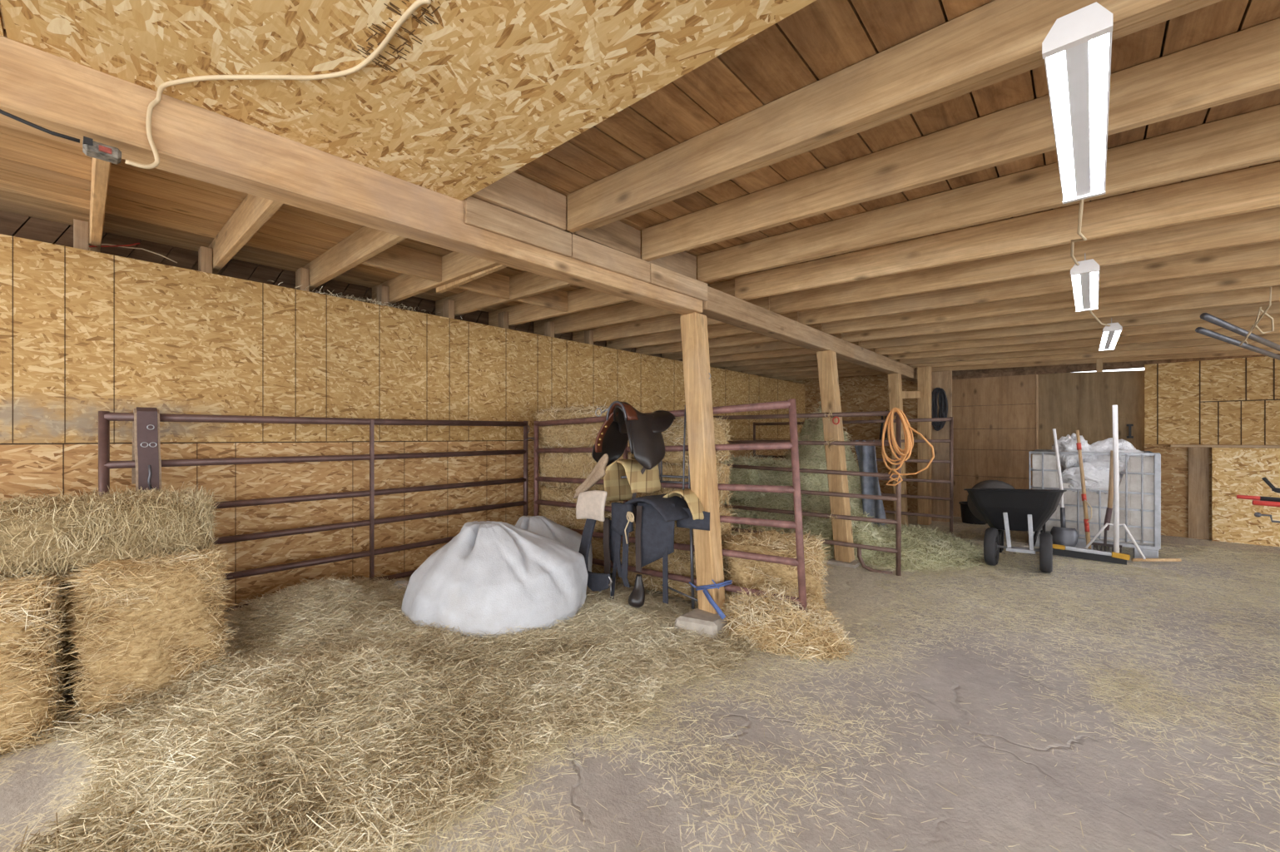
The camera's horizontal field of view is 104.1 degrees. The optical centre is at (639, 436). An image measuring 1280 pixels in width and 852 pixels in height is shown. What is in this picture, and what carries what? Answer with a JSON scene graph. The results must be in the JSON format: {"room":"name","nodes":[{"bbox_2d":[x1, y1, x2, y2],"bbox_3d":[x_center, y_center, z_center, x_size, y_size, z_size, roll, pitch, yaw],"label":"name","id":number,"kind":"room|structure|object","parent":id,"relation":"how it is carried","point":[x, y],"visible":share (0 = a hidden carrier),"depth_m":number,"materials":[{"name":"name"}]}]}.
{"room":"farm building","nodes":[
{"label":"farm building","id":0,"kind":"room"},
{"bbox_2d":[0,210,804,608],"bbox_3d":[-0.821,-0.020,5.878,0.551,2.820,12.882,0,0,42],"label":"wall","id":1,"kind":"structure","parent":0,"point":[84,332],"depth_m":3.56,"materials":[{"name":"brown wood"}]},
{"bbox_2d":[0,513,1279,851],"bbox_3d":[2.955,1.176,1.586,11.700,0.367,14.300,0,0,42],"label":"floor","id":2,"kind":"structure","parent":0,"point":[35,784],"depth_m":2.00,"materials":[{"name":"concrete"}]},
{"bbox_2d":[0,566,76,755],"bbox_3d":[-2.865,0.924,2.123,0.682,0.786,0.981,0,0,-45],"label":"bale","id":3,"kind":"object","parent":2,"relation":"on","point":[31,678],"visible":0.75,"depth_m":2.00,"materials":[{"name":"plant"}]},
{"bbox_2d":[0,482,226,582],"bbox_3d":[-2.841,0.445,2.244,0.727,0.413,1.476,0,0,42],"label":"hay bale","id":4,"kind":"object","parent":3,"relation":"on","point":[57,533],"visible":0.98,"depth_m":2.29},
{"bbox_2d":[54,541,238,728],"bbox_3d":[-2.534,0.909,2.562,0.997,0.801,0.669,0,0,42],"label":"bale","id":5,"kind":"object","parent":2,"relation":"on","point":[137,627],"visible":0.81,"depth_m":2.25,"materials":[{"name":"plant"}]},
{"bbox_2d":[98,411,528,611],"bbox_3d":[-2.026,0.553,3.788,0.064,1.415,2.826,0,0,42],"label":"fence panel","id":6,"kind":"object","parent":2,"relation":"on","point":[105,464],"visible":0.59,"depth_m":3.57,"materials":[{"name":"metal"}]},
{"bbox_2d":[131,406,161,494],"bbox_3d":[-2.837,0.091,2.872,0.137,0.519,0.116,0,0,42],"label":"strap","id":7,"kind":"object","parent":6,"relation":"hanging from","point":[146,473],"visible":0.94,"depth_m":2.84,"materials":[{"name":"leather"}]},
{"bbox_2d":[0,570,808,851],"bbox_3d":[-1.189,1.103,2.734,3.106,0.388,3.610,0,0,42],"label":"hay","id":8,"kind":"object","parent":2,"relation":"on","point":[322,662],"visible":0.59,"depth_m":2.09},
{"bbox_2d":[401,520,587,639],"bbox_3d":[-0.955,0.894,3.321,1.055,0.653,1.021,0,0,42],"label":"bag","id":9,"kind":"object","parent":8,"relation":"on","point":[492,576],"visible":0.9,"depth_m":3.05,"materials":[{"name":"fabric"}]},
{"bbox_2d":[514,515,592,571],"bbox_3d":[-0.827,0.943,4.075,0.875,0.595,0.589,0,0,1],"label":"bag","id":10,"kind":"object","parent":8,"relation":"on","point":[541,525],"visible":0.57,"depth_m":4.00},
{"bbox_2d":[590,536,610,573],"bbox_3d":[-0.536,1.056,4.888,1.118,0.472,0.642,0,0,42],"label":"bale","id":11,"kind":"object","parent":2,"relation":"on","point":[597,543],"visible":0.02,"depth_m":4.43,"materials":[{"name":"plant"}]},
{"bbox_2d":[530,484,612,532],"bbox_3d":[-0.542,0.668,4.859,1.126,0.488,0.639,0,0,42],"label":"bale","id":12,"kind":"object","parent":11,"relation":"on","point":[566,517],"visible":0.3,"depth_m":4.71,"materials":[{"name":"plant"}]},
{"bbox_2d":[530,442,608,491],"bbox_3d":[-0.554,0.306,4.854,1.112,0.520,0.643,0,0,42],"label":"bale","id":13,"kind":"object","parent":12,"relation":"on","point":[573,465],"visible":0.49,"depth_m":4.66,"materials":[{"name":"gold plant"}]},
{"bbox_2d":[530,402,609,448],"bbox_3d":[-0.544,-0.078,4.876,1.148,0.509,0.658,0,0,42],"label":"bale","id":14,"kind":"object","parent":13,"relation":"on","point":[578,435],"visible":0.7,"depth_m":4.66,"materials":[{"name":"plant"}]},
{"bbox_2d":[610,540,727,604],"bbox_3d":[0.227,1.065,4.171,1.119,0.463,0.648,0,0,42],"label":"bale","id":15,"kind":"object","parent":2,"relation":"on","point":[680,564],"visible":0.18,"depth_m":3.88,"materials":[{"name":"plant"}]},
{"bbox_2d":[605,501,738,558],"bbox_3d":[0.227,0.720,4.149,1.140,0.474,0.658,0,0,42],"label":"bale","id":16,"kind":"object","parent":15,"relation":"on","point":[682,535],"visible":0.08,"depth_m":3.87,"materials":[{"name":"plant"}]},
{"bbox_2d":[605,457,733,509],"bbox_3d":[0.231,0.377,4.174,1.064,0.480,0.627,0,0,42],"label":"bale","id":17,"kind":"object","parent":16,"relation":"on","point":[722,470],"visible":0.2,"depth_m":3.90,"materials":[{"name":"plant"}]},
{"bbox_2d":[618,409,736,466],"bbox_3d":[0.217,0.019,4.179,1.112,0.476,0.641,0,0,42],"label":"bale","id":18,"kind":"object","parent":17,"relation":"on","point":[673,435],"visible":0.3,"depth_m":3.85,"materials":[{"name":"plant"}]},
{"bbox_2d":[534,398,807,619],"bbox_3d":[-0.004,0.523,3.967,2.759,1.518,0.065,0,0,42],"label":"gate","id":19,"kind":"object","parent":2,"relation":"on","point":[799,562],"visible":0.41,"depth_m":3.34,"materials":[{"name":"metal"}]},
{"bbox_2d":[674,608,729,641],"bbox_3d":[0.444,1.234,3.300,0.294,0.153,0.465,0,0,36],"label":"concrete block","id":20,"kind":"object","parent":2,"relation":"on","point":[697,619],"visible":0.48,"depth_m":3.18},
{"bbox_2d":[679,312,725,614],"bbox_3d":[0.432,0.164,3.447,0.296,2.033,0.140,0,0,42],"label":"wooden post","id":21,"kind":"object","parent":20,"relation":"on","point":[697,386],"visible":0.88,"depth_m":3.39,"materials":[{"name":"brown wood"}]},
{"bbox_2d":[0,29,702,314],"bbox_3d":[-1.514,-0.957,1.524,0.140,0.203,5.470,0,0,44],"label":"girder","id":22,"kind":"object","parent":21,"relation":"on","point":[50,91],"visible":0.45,"depth_m":1.67,"materials":[{"name":"brown wood"}]},
{"bbox_2d":[89,157,111,252],"bbox_3d":[-2.513,-1.191,2.321,2.560,0.254,0.045,0,0,42],"label":"joist","id":23,"kind":"object","parent":22,"relation":"on","point":[101,169],"visible":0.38,"depth_m":2.35,"materials":[{"name":"brown wood"}]},
{"bbox_2d":[82,136,121,163],"bbox_3d":[-1.536,-0.815,1.427,0.066,0.030,0.075,0,0,42],"label":"junction box","id":24,"kind":"object","parent":22,"relation":"attached to","point":[91,148],"visible":1,"depth_m":1.41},
{"bbox_2d":[208,193,283,274],"bbox_3d":[-2.147,-1.191,2.731,2.560,0.254,0.045,0,0,42],"label":"joist","id":25,"kind":"object","parent":22,"relation":"on","point":[254,211],"visible":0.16,"depth_m":2.77,"materials":[{"name":"brown wood"}]},
{"bbox_2d":[295,226,406,291],"bbox_3d":[-1.777,-1.191,3.146,2.560,0.254,0.045,0,0,42],"label":"joist","id":26,"kind":"object","parent":22,"relation":"on","point":[365,243],"visible":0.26,"depth_m":3.19,"materials":[{"name":"brown wood"}]},
{"bbox_2d":[360,243,441,282],"bbox_3d":[-1.595,-1.193,3.365,0.040,0.177,0.522,0,0,42],"label":"board","id":27,"kind":"object","parent":26,"relation":"attached to","point":[397,258],"visible":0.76,"depth_m":3.38,"materials":[{"name":"brown wood"}]},
{"bbox_2d":[372,203,570,304],"bbox_3d":[-1.372,-1.190,3.548,2.630,0.256,0.045,0,0,42],"label":"joist","id":28,"kind":"object","parent":22,"relation":"on","point":[455,265],"visible":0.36,"depth_m":3.55,"materials":[{"name":"brown wood"}]},
{"bbox_2d":[435,271,572,317],"bbox_3d":[-0.987,-1.190,3.979,2.630,0.256,0.045,0,0,42],"label":"joist","id":29,"kind":"object","parent":22,"relation":"on","point":[526,284],"visible":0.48,"depth_m":3.99,"materials":[{"name":"brown wood"}]},
{"bbox_2d":[456,272,509,299],"bbox_3d":[-1.222,-1.194,3.828,0.040,0.177,0.490,0,0,42],"label":"board","id":30,"kind":"object","parent":29,"relation":"attached to","point":[495,285],"visible":0.52,"depth_m":3.88,"materials":[{"name":"brown wood"}]},
{"bbox_2d":[515,288,567,312],"bbox_3d":[-0.828,-1.193,4.225,0.040,0.177,0.530,0,0,42],"label":"board","id":31,"kind":"object","parent":29,"relation":"attached to","point":[556,300],"visible":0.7,"depth_m":4.27,"materials":[{"name":"brown wood"}]},
{"bbox_2d":[464,196,571,257],"bbox_3d":[-0.562,-0.996,2.390,0.022,0.121,0.581,0,0,44],"label":"board","id":32,"kind":"object","parent":22,"relation":"attached to","point":[479,214],"visible":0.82,"depth_m":2.35,"materials":[{"name":"brown wood"}]},
{"bbox_2d":[471,171,565,230],"bbox_3d":[-0.570,-1.149,2.370,0.035,0.173,0.540,0,0,42],"label":"board","id":33,"kind":"object","parent":22,"relation":"on","point":[514,192],"visible":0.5,"depth_m":2.39,"materials":[{"name":"brown wood"}]},
{"bbox_2d":[570,220,640,258],"bbox_3d":[-0.180,-1.149,2.807,0.035,0.173,0.520,0,0,42],"label":"board","id":34,"kind":"object","parent":22,"relation":"on","point":[618,235],"visible":0.46,"depth_m":2.84,"materials":[{"name":"brown wood"}]},
{"bbox_2d":[570,233,649,282],"bbox_3d":[-0.150,-0.996,2.817,0.022,0.121,0.596,0,0,44],"label":"board","id":35,"kind":"object","parent":22,"relation":"attached to","point":[583,250],"visible":0.98,"depth_m":2.78,"materials":[{"name":"brown wood"}]},
{"bbox_2d":[647,251,696,279],"bbox_3d":[0.204,-1.149,3.238,0.035,0.173,0.515,0,0,42],"label":"board","id":36,"kind":"object","parent":22,"relation":"on","point":[684,263],"visible":0.32,"depth_m":3.29,"materials":[{"name":"brown wood"}]},
{"bbox_2d":[649,262,707,301],"bbox_3d":[0.260,-0.996,3.242,0.022,0.121,0.576,0,0,44],"label":"board","id":37,"kind":"object","parent":22,"relation":"attached to","point":[660,276],"visible":0.94,"depth_m":3.21,"materials":[{"name":"brown wood"}]},
{"bbox_2d":[620,404,697,609],"bbox_3d":[0.190,0.478,3.600,0.599,1.425,0.378,0,0,9],"label":"rack","id":38,"kind":"object","parent":21,"relation":"attached to","point":[683,477],"visible":0.32,"depth_m":3.56,"materials":[{"name":"metal"}]},
{"bbox_2d":[603,459,662,501],"bbox_3d":[-0.056,0.315,3.574,0.311,0.318,0.354,0,0,42],"label":"plaid blanket","id":39,"kind":"object","parent":38,"relation":"on","point":[617,488],"visible":0.87,"depth_m":3.54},
{"bbox_2d":[572,453,608,498],"bbox_3d":[-0.353,0.289,3.629,0.059,0.347,0.392,0,0,-44],"label":"pad","id":40,"kind":"object","parent":39,"relation":"attached to","point":[597,473],"visible":0.97,"depth_m":3.57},
{"bbox_2d":[575,490,607,521],"bbox_3d":[-0.351,0.491,3.566,0.312,0.228,0.044,0,0,42],"label":"pad","id":41,"kind":"object","parent":40,"relation":"hanging from","point":[590,504],"visible":1,"depth_m":3.54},
{"bbox_2d":[578,519,612,591],"bbox_3d":[-0.278,0.744,3.495,0.354,0.634,0.173,0,0,42],"label":"stirrup","id":42,"kind":"object","parent":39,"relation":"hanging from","point":[596,582],"visible":0.64,"depth_m":3.50,"materials":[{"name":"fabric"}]},
{"bbox_2d":[591,401,675,523],"bbox_3d":[-0.024,0.182,3.643,0.476,0.860,0.525,0,0,42],"label":"saddle","id":43,"kind":"object","parent":38,"relation":"on","point":[623,423],"visible":0.94,"depth_m":3.51,"materials":[{"name":"black leather"}]},
{"bbox_2d":[598,493,709,608],"bbox_3d":[0.067,0.783,3.450,0.765,0.757,0.403,0,0,42],"label":"saddle","id":44,"kind":"object","parent":38,"relation":"on","point":[657,515],"visible":0.96,"depth_m":3.37,"materials":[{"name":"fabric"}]},
{"bbox_2d":[721,491,755,535],"bbox_3d":[1.170,0.999,6.643,1.232,0.694,1.035,0,0,42],"label":"hay bale","id":45,"kind":"object","parent":2,"relation":"on","point":[742,513],"visible":0.08,"depth_m":6.11},
{"bbox_2d":[721,451,784,502],"bbox_3d":[1.248,0.540,6.661,1.218,0.667,1.020,0,0,45],"label":"hay bale","id":46,"kind":"object","parent":45,"relation":"on","point":[738,476],"visible":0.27,"depth_m":6.14},
{"bbox_2d":[212,518,1279,851],"bbox_3d":[3.023,1.261,3.536,4.277,0.158,8.776,0,0,42],"label":"hay","id":47,"kind":"object","parent":2,"relation":"on","point":[1003,556],"visible":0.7,"depth_m":2.88},
{"bbox_2d":[721,525,832,610],"bbox_3d":[0.994,1.008,3.700,0.819,0.670,0.719,0,0,19],"label":"bale","id":48,"kind":"object","parent":2,"relation":"on","point":[749,573],"visible":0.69,"depth_m":3.49,"materials":[{"name":"plant"}]},
{"bbox_2d":[718,580,860,663],"bbox_3d":[0.879,1.149,3.215,0.724,0.428,1.000,0,0,-35],"label":"pile","id":49,"kind":"object","parent":2,"relation":"on","point":[768,618],"visible":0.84,"depth_m":3.02,"materials":[{"name":"plant"}]},
{"bbox_2d":[748,489,861,534],"bbox_3d":[1.991,0.978,6.064,1.187,0.756,1.034,0,0,42],"label":"hay bale","id":50,"kind":"object","parent":2,"relation":"on","point":[782,503],"visible":0.34,"depth_m":5.86},
{"bbox_2d":[751,457,828,500],"bbox_3d":[1.875,0.527,6.237,0.930,0.561,0.916,0,0,44],"label":"hay bale","id":51,"kind":"object","parent":50,"relation":"on","point":[809,481],"visible":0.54,"depth_m":5.98},
{"bbox_2d":[713,411,901,575],"bbox_3d":[1.347,0.519,5.475,2.763,1.542,0.062,0,0,42],"label":"gate","id":52,"kind":"object","parent":2,"relation":"on","point":[897,498],"visible":0.56,"depth_m":4.87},
{"bbox_2d":[881,407,934,486],"bbox_3d":[2.394,0.090,4.469,0.441,0.714,0.076,0,0,42],"label":"rope","id":53,"kind":"object","parent":52,"relation":"hanging from","point":[909,442],"visible":1,"depth_m":4.50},
{"bbox_2d":[777,396,863,514],"bbox_3d":[2.453,0.423,6.799,1.751,1.924,1.220,0,0,42],"label":"pile","id":54,"kind":"object","parent":2,"relation":"on","point":[812,430],"visible":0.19,"depth_m":6.55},
{"bbox_2d":[854,440,888,529],"bbox_3d":[2.838,0.620,6.179,0.238,1.160,0.518,0,0,-4],"label":"tarp","id":55,"kind":"object","parent":54,"relation":"on","point":[865,454],"visible":0.74,"depth_m":6.17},
{"bbox_2d":[788,498,889,565],"bbox_3d":[2.139,1.004,5.465,1.329,0.703,1.001,0,0,42],"label":"pile","id":56,"kind":"object","parent":2,"relation":"on","point":[863,533],"visible":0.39,"depth_m":5.25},
{"bbox_2d":[827,558,861,568],"bbox_3d":[2.061,1.279,5.009,0.270,0.082,0.260,0,0,42],"label":"concrete block","id":57,"kind":"object","parent":2,"relation":"on","point":[852,564],"visible":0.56,"depth_m":4.92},
{"bbox_2d":[816,350,854,562],"bbox_3d":[1.986,0.181,5.075,0.339,2.118,0.150,0,0,42],"label":"wooden post","id":58,"kind":"object","parent":57,"relation":"on","point":[826,359],"visible":1,"depth_m":5.02,"materials":[{"name":"brown wood"}]},
{"bbox_2d":[753,416,953,537],"bbox_3d":[2.944,0.522,7.346,2.857,1.555,0.062,0,0,42],"label":"gate","id":59,"kind":"object","parent":2,"relation":"on","point":[950,419],"visible":0.44,"depth_m":6.60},
{"bbox_2d":[888,373,907,525],"bbox_3d":[3.593,0.196,6.952,0.229,2.148,0.140,0,0,42],"label":"wooden post","id":60,"kind":"object","parent":2,"relation":"on","point":[895,384],"visible":0.44,"depth_m":6.91,"materials":[{"name":"brown wood"}]},
{"bbox_2d":[699,286,932,385],"bbox_3d":[2.684,-0.963,6.027,0.155,0.165,6.830,0,0,42],"label":"girder","id":61,"kind":"object","parent":60,"relation":"on","point":[721,306],"visible":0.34,"depth_m":4.45,"materials":[{"name":"brown wood"}]},
{"bbox_2d":[488,287,630,327],"bbox_3d":[-0.603,-1.190,4.411,2.630,0.256,0.045,0,0,42],"label":"joist","id":62,"kind":"object","parent":61,"relation":"on","point":[582,299],"visible":0.4,"depth_m":4.49,"materials":[{"name":"brown wood"}]},
{"bbox_2d":[533,279,734,335],"bbox_3d":[-0.218,-1.190,4.842,2.630,0.256,0.045,0,0,42],"label":"joist","id":63,"kind":"object","parent":61,"relation":"on","point":[630,311],"visible":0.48,"depth_m":4.89,"materials":[{"name":"brown wood"}]},
{"bbox_2d":[572,296,769,342],"bbox_3d":[0.167,-1.190,5.273,2.630,0.256,0.045,0,0,42],"label":"joist","id":64,"kind":"object","parent":61,"relation":"on","point":[668,323],"visible":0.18,"depth_m":5.36,"materials":[{"name":"brown wood"}]},
{"bbox_2d":[606,311,798,349],"bbox_3d":[0.551,-1.190,5.705,2.630,0.256,0.045,0,0,42],"label":"joist","id":65,"kind":"object","parent":61,"relation":"on","point":[721,329],"visible":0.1,"depth_m":5.86,"materials":[{"name":"brown wood"}]},
{"bbox_2d":[635,323,822,355],"bbox_3d":[0.936,-1.190,6.136,2.630,0.256,0.045,0,0,42],"label":"joist","id":66,"kind":"object","parent":61,"relation":"on","point":[753,338],"visible":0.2,"depth_m":6.05,"materials":[{"name":"brown wood"}]},
{"bbox_2d":[661,333,842,360],"bbox_3d":[1.321,-1.190,6.568,2.630,0.256,0.045,0,0,42],"label":"joist","id":67,"kind":"object","parent":61,"relation":"on","point":[776,345],"visible":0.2,"depth_m":6.49,"materials":[{"name":"brown wood"}]},
{"bbox_2d":[709,341,859,362],"bbox_3d":[1.706,-1.190,6.999,2.630,0.256,0.045,0,0,42],"label":"joist","id":68,"kind":"object","parent":61,"relation":"on","point":[799,351],"visible":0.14,"depth_m":6.95,"materials":[{"name":"brown wood"}]},
{"bbox_2d":[709,348,874,367],"bbox_3d":[2.090,-1.190,7.430,2.630,0.256,0.045,0,0,42],"label":"joist","id":69,"kind":"object","parent":61,"relation":"on","point":[809,357],"visible":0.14,"depth_m":7.55,"materials":[{"name":"brown wood"}]},
{"bbox_2d":[724,354,887,371],"bbox_3d":[2.475,-1.190,7.862,2.630,0.256,0.045,0,0,42],"label":"joist","id":70,"kind":"object","parent":61,"relation":"on","point":[805,364],"visible":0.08,"depth_m":8.04,"materials":[{"name":"brown wood"}]},
{"bbox_2d":[830,517,984,573],"bbox_3d":[2.904,1.144,5.653,1.795,0.429,2.299,0,0,38],"label":"pile","id":71,"kind":"object","parent":2,"relation":"on","point":[925,548],"visible":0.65,"depth_m":5.10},
{"bbox_2d":[917,366,931,525],"bbox_3d":[4.267,0.131,7.490,0.160,2.358,0.160,0,0,42],"label":"wooden post","id":72,"kind":"object","parent":2,"relation":"on","point":[924,374],"visible":0.92,"depth_m":7.43,"materials":[{"name":"brown wood"}]},
{"bbox_2d":[931,370,952,522],"bbox_3d":[4.704,0.170,7.836,0.308,2.400,0.142,0,0,42],"label":"board","id":73,"kind":"object","parent":2,"relation":"on","point":[942,379],"depth_m":7.82,"materials":[{"name":"brown wood"}]},
{"bbox_2d":[963,488,1066,572],"bbox_3d":[3.999,0.886,5.289,0.787,0.785,1.591,0,0,42],"label":"wheelbarrow","id":74,"kind":"object","parent":2,"relation":"on","point":[1007,509],"visible":1,"depth_m":4.83,"materials":[{"name":"plastic"}]},
{"bbox_2d":[963,488,1066,531],"bbox_3d":[3.893,0.736,5.170,0.787,0.484,1.057,0,0,42],"label":"tub","id":75,"kind":"object","parent":74,"relation":"in","point":[1007,509],"depth_m":4.86,"materials":[{"name":"plastic"}]},
{"bbox_2d":[1050,428,1077,546],"bbox_3d":[4.683,0.585,5.599,0.185,1.356,0.332,0,0,2],"label":"shovel","id":76,"kind":"object","parent":2,"relation":"on","point":[1064,536],"visible":0.74,"depth_m":5.53,"materials":[{"name":"white paint"}]},
{"bbox_2d":[1076,430,1091,548],"bbox_3d":[4.895,0.568,5.505,0.062,1.291,0.246,0,0,13],"label":"pole","id":77,"kind":"object","parent":2,"relation":"on","point":[1086,520],"visible":0.98,"depth_m":5.49,"materials":[{"name":"brown wood"}]},
{"bbox_2d":[1028,449,1160,558],"bbox_3d":[5.360,0.737,5.947,1.088,1.136,1.052,0,0,42],"label":"tank","id":78,"kind":"object","parent":2,"relation":"on","point":[1140,483],"visible":0.58,"depth_m":5.41,"materials":[{"name":"plastic"}]},
{"bbox_2d":[1051,433,1091,469],"bbox_3d":[5.088,0.186,5.852,0.363,0.460,0.415,0,0,19],"label":"plastic bag","id":79,"kind":"object","parent":78,"relation":"in","point":[1068,444],"visible":0.62,"depth_m":5.74,"materials":[{"name":"white"}]},
{"bbox_2d":[1061,458,1121,494],"bbox_3d":[5.093,0.480,5.655,0.575,0.479,0.293,0,0,42],"label":"plastic bag","id":80,"kind":"object","parent":78,"relation":"in","point":[1095,479],"visible":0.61,"depth_m":5.58,"materials":[{"name":"white"}]},
{"bbox_2d":[1082,437,1150,477],"bbox_3d":[5.329,0.271,5.646,0.685,0.519,0.491,0,0,42],"label":"plastic bag","id":81,"kind":"object","parent":78,"relation":"in","point":[1106,445],"visible":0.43,"depth_m":5.54,"materials":[{"name":"white"}]},
{"bbox_2d":[1052,405,1146,565],"bbox_3d":[4.768,0.472,5.213,0.721,1.610,0.312,0,0,42],"label":"push broom","id":82,"kind":"object","parent":2,"relation":"on","point":[1115,557],"visible":0.93,"depth_m":5.12,"materials":[{"name":"white paint"}]},
{"bbox_2d":[1089,450,1121,553],"bbox_3d":[5.029,0.710,5.399,0.260,1.124,0.225,0,0,42],"label":"rake","id":83,"kind":"object","parent":2,"relation":"on","point":[1109,509],"visible":0.66,"depth_m":5.38,"materials":[{"name":"brown wood"}]},
{"bbox_2d":[0,0,1279,322],"bbox_3d":[3.102,-1.145,2.326,11.034,0.510,12.800,0,0,42],"label":"ceiling","id":84,"kind":"structure","parent":0,"point":[565,96],"depth_m":1.52,"materials":[{"name":"wood"}]},
{"bbox_2d":[125,0,431,168],"bbox_3d":[-0.964,-0.910,1.359,1.050,0.245,0.151,0,0,17],"label":"cable","id":85,"kind":"object","parent":84,"relation":"attached to","point":[417,3],"visible":1,"depth_m":1.41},
{"bbox_2d":[566,0,1222,233],"bbox_3d":[2.634,-1.045,-0.059,7.990,0.400,0.093,0,0,42],"label":"joist","id":86,"kind":"object","parent":84,"relation":"attached to","point":[997,41],"visible":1,"depth_m":1.60,"materials":[{"name":"brown wood"}]},
{"bbox_2d":[1041,1,1112,265],"bbox_3d":[1.729,-0.956,1.954,0.132,0.202,2.184,0,0,42],"label":"light","id":87,"kind":"object","parent":86,"relation":"hanging from","point":[1076,50],"depth_m":1.35,"materials":[{"name":"white metal"}]},
{"bbox_2d":[641,17,1279,261],"bbox_3d":[3.004,-1.045,0.357,7.990,0.400,0.045,0,0,42],"label":"joist","id":88,"kind":"object","parent":84,"relation":"attached to","point":[1245,63],"visible":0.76,"depth_m":1.86,"materials":[{"name":"brown wood"}]},
{"bbox_2d":[697,104,1279,282],"bbox_3d":[3.389,-1.045,0.788,7.990,0.400,0.045,0,0,42],"label":"joist","id":89,"kind":"object","parent":84,"relation":"attached to","point":[1252,138],"visible":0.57,"depth_m":2.27,"materials":[{"name":"brown wood"}]},
{"bbox_2d":[734,161,1279,300],"bbox_3d":[3.754,-1.046,1.235,8.040,0.402,0.043,0,0,42],"label":"joist","id":90,"kind":"object","parent":84,"relation":"attached to","point":[1255,188],"visible":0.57,"depth_m":2.64,"materials":[{"name":"brown wood"}]},
{"bbox_2d":[769,207,1279,314],"bbox_3d":[4.137,-1.046,1.664,8.040,0.402,0.048,0,0,42],"label":"joist","id":91,"kind":"object","parent":84,"relation":"attached to","point":[1263,225],"visible":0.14,"depth_m":3.07,"materials":[{"name":"brown wood"}]},
{"bbox_2d":[1070,253,1110,326],"bbox_3d":[3.240,-0.982,3.556,0.230,0.149,2.226,0,0,42],"label":"light","id":92,"kind":"object","parent":91,"relation":"hanging from","point":[1084,276],"depth_m":3.03,"materials":[{"name":"white metal"}]},
{"bbox_2d":[798,240,1279,325],"bbox_3d":[4.524,-1.046,2.099,8.040,0.402,0.045,0,0,42],"label":"joist","id":93,"kind":"object","parent":84,"relation":"attached to","point":[1266,255],"visible":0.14,"depth_m":3.50,"materials":[{"name":"brown wood"}]},
{"bbox_2d":[822,266,1279,334],"bbox_3d":[4.907,-1.046,2.529,8.040,0.402,0.043,0,0,42],"label":"joist","id":94,"kind":"object","parent":84,"relation":"attached to","point":[1268,276],"visible":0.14,"depth_m":3.91,"materials":[{"name":"brown wood"}]},
{"bbox_2d":[842,285,1279,342],"bbox_3d":[5.294,-1.046,2.962,8.040,0.402,0.046,0,0,42],"label":"joist","id":95,"kind":"object","parent":84,"relation":"attached to","point":[1254,295],"visible":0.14,"depth_m":4.28,"materials":[{"name":"brown wood"}]},
{"bbox_2d":[859,301,1279,349],"bbox_3d":[5.678,-1.046,3.392,8.040,0.402,0.043,0,0,42],"label":"joist","id":96,"kind":"object","parent":84,"relation":"attached to","point":[1249,310],"visible":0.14,"depth_m":4.72,"materials":[{"name":"brown wood"}]},
{"bbox_2d":[874,313,1279,355],"bbox_3d":[6.061,-1.046,3.822,8.040,0.402,0.046,0,0,42],"label":"joist","id":97,"kind":"object","parent":84,"relation":"attached to","point":[1247,321],"visible":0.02,"depth_m":5.19,"materials":[{"name":"brown wood"}]},
{"bbox_2d":[888,324,1279,360],"bbox_3d":[6.445,-1.046,4.253,8.040,0.402,0.047,0,0,42],"label":"joist","id":98,"kind":"object","parent":84,"relation":"attached to","point":[1188,334],"visible":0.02,"depth_m":5.63,"materials":[{"name":"brown wood"}]},
{"bbox_2d":[899,333,1279,364],"bbox_3d":[6.833,-1.046,4.688,8.040,0.402,0.047,0,0,42],"label":"joist","id":99,"kind":"object","parent":84,"relation":"attached to","point":[1271,337],"visible":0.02,"depth_m":6.00,"materials":[{"name":"brown wood"}]},
{"bbox_2d":[909,341,1279,368],"bbox_3d":[7.216,-1.046,5.117,8.040,0.402,0.043,0,0,42],"label":"joist","id":100,"kind":"object","parent":84,"relation":"attached to","point":[1221,347],"visible":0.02,"depth_m":6.34,"materials":[{"name":"brown wood"}]},
{"bbox_2d":[931,347,1279,372],"bbox_3d":[7.601,-1.046,5.550,8.040,0.402,0.043,0,0,42],"label":"joist","id":101,"kind":"object","parent":84,"relation":"attached to","point":[1244,352],"visible":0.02,"depth_m":6.66,"materials":[{"name":"brown wood"}]},
{"bbox_2d":[1195,327,1279,360],"bbox_3d":[5.989,-0.850,4.856,3.562,0.046,0.048,0,0,-30],"label":"metal pipe","id":102,"kind":"object","parent":84,"relation":"hanging from","point":[1202,330],"visible":1,"depth_m":4.42,"materials":[{"name":"metal"}]},
{"bbox_2d":[1199,312,1279,351],"bbox_3d":[5.670,-0.880,4.557,3.622,0.046,0.048,0,0,-31],"label":"metal pipe","id":103,"kind":"object","parent":84,"relation":"hanging from","point":[1208,317],"visible":1,"depth_m":4.05,"materials":[{"name":"metal"}]},
{"bbox_2d":[784,353,1279,517],"bbox_3d":[7.040,0.010,6.919,11.100,2.920,0.100,0,0,42],"label":"wall","id":104,"kind":"structure","parent":0,"point":[994,410],"depth_m":8.19,"materials":[{"name":"brown wood"}]},
{"bbox_2d":[1036,370,1144,451],"bbox_3d":[6.633,0.292,7.303,1.420,2.555,0.150,0,0,42],"label":"door","id":105,"kind":"structure","parent":104,"relation":"in","point":[1067,403],"depth_m":7.36,"materials":[{"name":"brown wood"}]},
{"bbox_2d":[1144,356,1279,547],"bbox_3d":[8.959,0.287,5.081,5.390,2.565,0.150,0,0,42],"label":"wall","id":106,"kind":"structure","parent":0,"point":[1213,425],"depth_m":6.42,"materials":[{"name":"brown wood"}]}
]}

